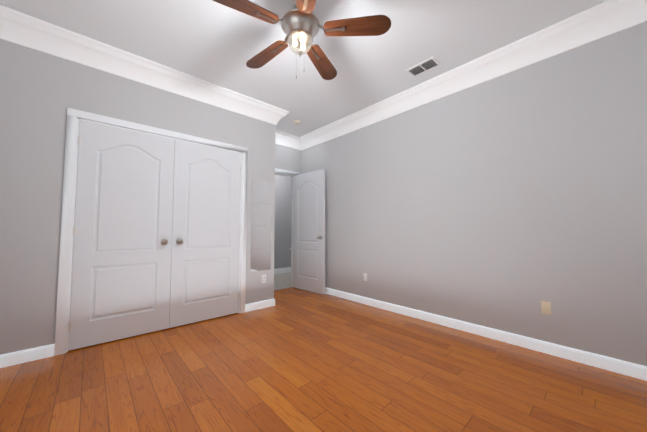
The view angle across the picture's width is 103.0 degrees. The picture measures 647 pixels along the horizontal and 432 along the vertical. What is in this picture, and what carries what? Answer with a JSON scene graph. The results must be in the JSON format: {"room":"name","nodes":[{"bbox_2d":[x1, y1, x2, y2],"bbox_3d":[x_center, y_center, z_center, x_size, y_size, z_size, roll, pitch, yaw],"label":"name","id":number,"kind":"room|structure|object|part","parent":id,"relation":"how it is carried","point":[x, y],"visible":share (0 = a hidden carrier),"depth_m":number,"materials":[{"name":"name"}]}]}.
{"room":"empty bedroom","nodes":[
{"label":"empty bedroom","id":0,"kind":"room"},
{"bbox_2d":[0,39,275,354],"bbox_3d":[-1.753,-0.177,2.736,2.780,2.740,0.100,3,-4,-42],"label":"wall","id":1,"kind":"structure","parent":0,"point":[41,93],"depth_m":2.16,"materials":[{"name":"grey paint"}]},
{"bbox_2d":[0,344,54,367],"bbox_3d":[-2.485,1.104,1.930,0.646,0.096,0.014,3,-4,-42],"label":"baseboard","id":2,"kind":"structure","parent":1,"relation":"attached to","point":[18,357],"depth_m":2.04,"materials":[{"name":"white wood"}]},
{"bbox_2d":[68,136,80,331],"bbox_3d":[-2.184,0.141,2.259,0.023,1.710,0.011,3,-4,-42],"label":"left closet door hinge","id":3,"kind":"object","parent":1,"relation":"attached to","point":[74,234],"visible":1,"depth_m":2.25,"materials":[{"name":"white metal"}]},
{"bbox_2d":[68,120,174,350],"bbox_3d":[-1.901,0.154,2.502,0.756,2.030,0.106,3,-4,-42],"label":"closet door","id":4,"kind":"structure","parent":1,"relation":"in","point":[121,273],"depth_m":2.48,"materials":[{"name":"white paint"}]},
{"bbox_3d":[-1.659,0.271,2.688,0.066,0.066,0.066,3,-4,-42],"label":"knob","id":5,"kind":"part","parent":4,"relation":"part of","materials":[{"name":"silver metal"}]},
{"bbox_2d":[0,5,288,124],"bbox_3d":[-1.565,-1.447,2.811,2.770,0.195,0.140,3,-4,-42],"label":"crown molding","id":6,"kind":"structure","parent":1,"relation":"attached to","point":[16,27],"depth_m":2.47,"materials":[{"name":"white wood"}]},
{"bbox_2d":[54,108,247,355],"bbox_3d":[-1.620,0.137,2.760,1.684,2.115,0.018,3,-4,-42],"label":"trim","id":7,"kind":"structure","parent":1,"relation":"attached to","point":[73,115],"depth_m":2.25,"materials":[{"name":"white wood"}]},
{"bbox_2d":[169,140,240,327],"bbox_3d":[-1.337,0.181,3.010,0.756,2.030,0.106,3,-4,-42],"label":"closet door","id":8,"kind":"structure","parent":1,"relation":"in","point":[204,282],"depth_m":2.99,"materials":[{"name":"white paint"}]},
{"bbox_3d":[-1.552,0.276,2.784,0.066,0.066,0.066,3,-4,-42],"label":"knob","id":9,"kind":"part","parent":8,"relation":"part of","materials":[{"name":"silver metal"}]},
{"bbox_2d":[237,165,241,299],"bbox_3d":[-1.066,0.195,3.267,0.023,1.710,0.011,3,-4,-42],"label":"right closet door hinge","id":10,"kind":"object","parent":1,"relation":"attached to","point":[239,233],"visible":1,"depth_m":3.27,"materials":[{"name":"white metal"}]},
{"bbox_2d":[245,299,274,311],"bbox_3d":[-1.074,1.197,3.680,0.439,0.096,0.724,3,-4,-42],"label":"baseboard","id":11,"kind":"structure","parent":1,"relation":"attached to","point":[259,305],"depth_m":3.40,"materials":[{"name":"white wood"}]},
{"bbox_2d":[250,180,270,271],"bbox_3d":[-0.841,0.132,3.474,0.298,1.201,0.004,3,-4,-42],"label":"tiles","id":12,"kind":"structure","parent":1,"relation":"attached to","point":[260,259],"depth_m":3.47,"materials":[{"name":"silver mirror"}]},
{"bbox_2d":[262,274,265,282],"bbox_3d":[-0.802,0.848,3.468,0.070,0.115,0.009,3,-4,-42],"label":"outlet","id":13,"kind":"object","parent":1,"relation":"attached to","point":[264,278],"visible":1,"depth_m":3.47,"materials":[{"name":"white plastic"}]},
{"bbox_2d":[274,175,290,268],"bbox_3d":[-1.433,-0.007,5.958,4.500,2.740,0.120,3,-4,-42],"label":"wall","id":14,"kind":"structure","parent":0,"point":[282,245],"depth_m":6.27,"materials":[{"name":"grey paint"}]},
{"bbox_2d":[274,267,290,273],"bbox_3d":[-1.388,1.298,5.839,4.500,0.120,0.014,3,-4,-42],"label":"baseboard","id":15,"kind":"structure","parent":14,"relation":"attached to","point":[282,270],"depth_m":6.19,"materials":[{"name":"white wood"}]},
{"bbox_2d":[275,144,300,174],"bbox_3d":[-1.865,-0.131,3.604,3.780,2.740,0.120,3,-4,-42],"label":"wall","id":16,"kind":"structure","parent":0,"point":[288,158],"depth_m":4.67,"materials":[{"name":"grey paint"}]},
{"bbox_2d":[275,172,293,286],"bbox_3d":[-0.848,0.262,4.503,0.794,2.050,0.120,3,-4,-42],"label":"trim","id":17,"kind":"structure","parent":16,"relation":"attached to","point":[282,174],"depth_m":4.76,"materials":[{"name":"white wood"}]},
{"bbox_2d":[275,168,298,174],"bbox_3d":[-0.802,0.227,4.453,0.929,2.115,0.018,3,-4,-42],"label":"door frame","id":18,"kind":"structure","parent":16,"relation":"attached to","point":[285,171],"depth_m":4.61,"materials":[{"name":"white wood"}]},
{"bbox_2d":[275,132,299,148],"bbox_3d":[-0.802,-1.361,4.455,0.850,0.195,0.140,3,-4,-42],"label":"crown molding","id":19,"kind":"structure","parent":16,"relation":"attached to","point":[281,138],"depth_m":4.60,"materials":[{"name":"white wood"}]},
{"bbox_2d":[293,169,325,293],"bbox_3d":[-0.263,0.257,4.444,0.756,2.030,0.173,-3,-4,42],"label":"entry door","id":20,"kind":"structure","parent":16,"relation":"in","point":[309,236],"depth_m":4.40,"materials":[{"name":"white paint"}]},
{"bbox_2d":[0,0,606,136],"bbox_3d":[0.002,-1.584,3.209,6.160,0.120,6.240,3,-4,-42],"label":"ceiling","id":21,"kind":"structure","parent":0,"point":[216,43],"depth_m":2.28,"materials":[{"name":"white paint"}]},
{"bbox_2d":[293,120,300,124],"bbox_3d":[-0.409,-1.463,4.032,0.128,0.035,0.128,3,-4,-42],"label":"smoke detector","id":22,"kind":"object","parent":21,"relation":"attached to","point":[297,122],"visible":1,"depth_m":4.00,"materials":[{"name":"beige plastic"}]},
{"bbox_2d":[213,0,390,79],"bbox_3d":[-0.191,-1.278,1.825,1.234,0.638,1.220,3,-4,-42],"label":"ceiling fan","id":23,"kind":"object","parent":21,"relation":"hanging from","point":[295,19],"depth_m":1.78,"materials":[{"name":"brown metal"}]},
{"bbox_3d":[-0.504,-1.320,1.614,0.465,0.033,0.144,2,-4,-31],"label":"fan blade","id":24,"kind":"part","parent":23,"relation":"part of","materials":[{"name":"brown wood"}]},
{"bbox_3d":[-0.464,-1.295,2.079,0.465,0.033,0.144,-3,-4,41],"label":"fan blade","id":25,"kind":"part","parent":23,"relation":"part of","materials":[{"name":"brown wood"}]},
{"bbox_3d":[-0.164,-1.201,1.813,0.166,0.085,0.166,3,-4,-42],"label":"fan light glass","id":26,"kind":"part","parent":23,"relation":"part of","materials":[{"name":"glass"}]},
{"bbox_3d":[-0.145,-1.217,1.784,0.034,0.042,0.032,3,-4,-42],"label":"fan light bulb","id":27,"kind":"part","parent":23,"relation":"part of","materials":[{"name":"white glass"}]},
{"bbox_3d":[-0.074,-1.329,1.432,0.144,0.033,0.465,1,-3,-13],"label":"fan blade","id":28,"kind":"part","parent":23,"relation":"part of","materials":[{"name":"brown wood"}]},
{"bbox_3d":[-0.008,-1.290,2.184,0.144,0.033,0.465,-1,-3,23],"label":"fan blade","id":29,"kind":"part","parent":23,"relation":"part of","materials":[{"name":"brown wood"}]},
{"bbox_3d":[0.232,-1.311,1.784,0.465,0.033,0.144,0,-3,5],"label":"fan blade","id":30,"kind":"part","parent":23,"relation":"part of","materials":[{"name":"brown wood"}]},
{"bbox_2d":[405,57,440,77],"bbox_3d":[1.039,-1.547,2.685,0.185,0.010,0.300,3,-4,-42],"label":"ceiling vent","id":31,"kind":"object","parent":21,"relation":"in","point":[427,65],"visible":1,"depth_m":2.68,"materials":[{"name":"white metal"}]},
{"bbox_2d":[0,272,646,431],"bbox_3d":[0.002,1.262,3.060,6.160,0.100,6.240,3,-4,-42],"label":"floor","id":32,"kind":"structure","parent":0,"point":[293,359],"depth_m":1.77,"materials":[{"name":"brown wood"}]},
{"bbox_2d":[301,21,646,365],"bbox_3d":[1.104,-0.151,3.227,0.120,2.740,4.660,3,-4,-42],"label":"wall","id":33,"kind":"structure","parent":0,"point":[509,202],"depth_m":2.38,"materials":[{"name":"grey paint"}]},
{"bbox_2d":[296,0,646,150],"bbox_3d":[1.048,-1.429,3.162,0.140,0.195,4.540,3,-4,-42],"label":"crown molding","id":34,"kind":"structure","parent":33,"relation":"attached to","point":[602,20],"depth_m":2.43,"materials":[{"name":"white wood"}]},
{"bbox_2d":[325,287,646,380],"bbox_3d":[1.089,1.164,3.063,0.030,0.096,4.540,3,-4,-42],"label":"baseboard","id":35,"kind":"structure","parent":33,"relation":"attached to","point":[634,370],"depth_m":2.33,"materials":[{"name":"white wood"}]},
{"bbox_2d":[541,301,550,314],"bbox_3d":[1.908,0.786,2.203,0.010,0.115,0.070,3,-4,-42],"label":"outlet","id":36,"kind":"object","parent":33,"relation":"attached to","point":[545,307],"visible":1,"depth_m":2.20,"materials":[{"name":"beige plastic"}]}
]}

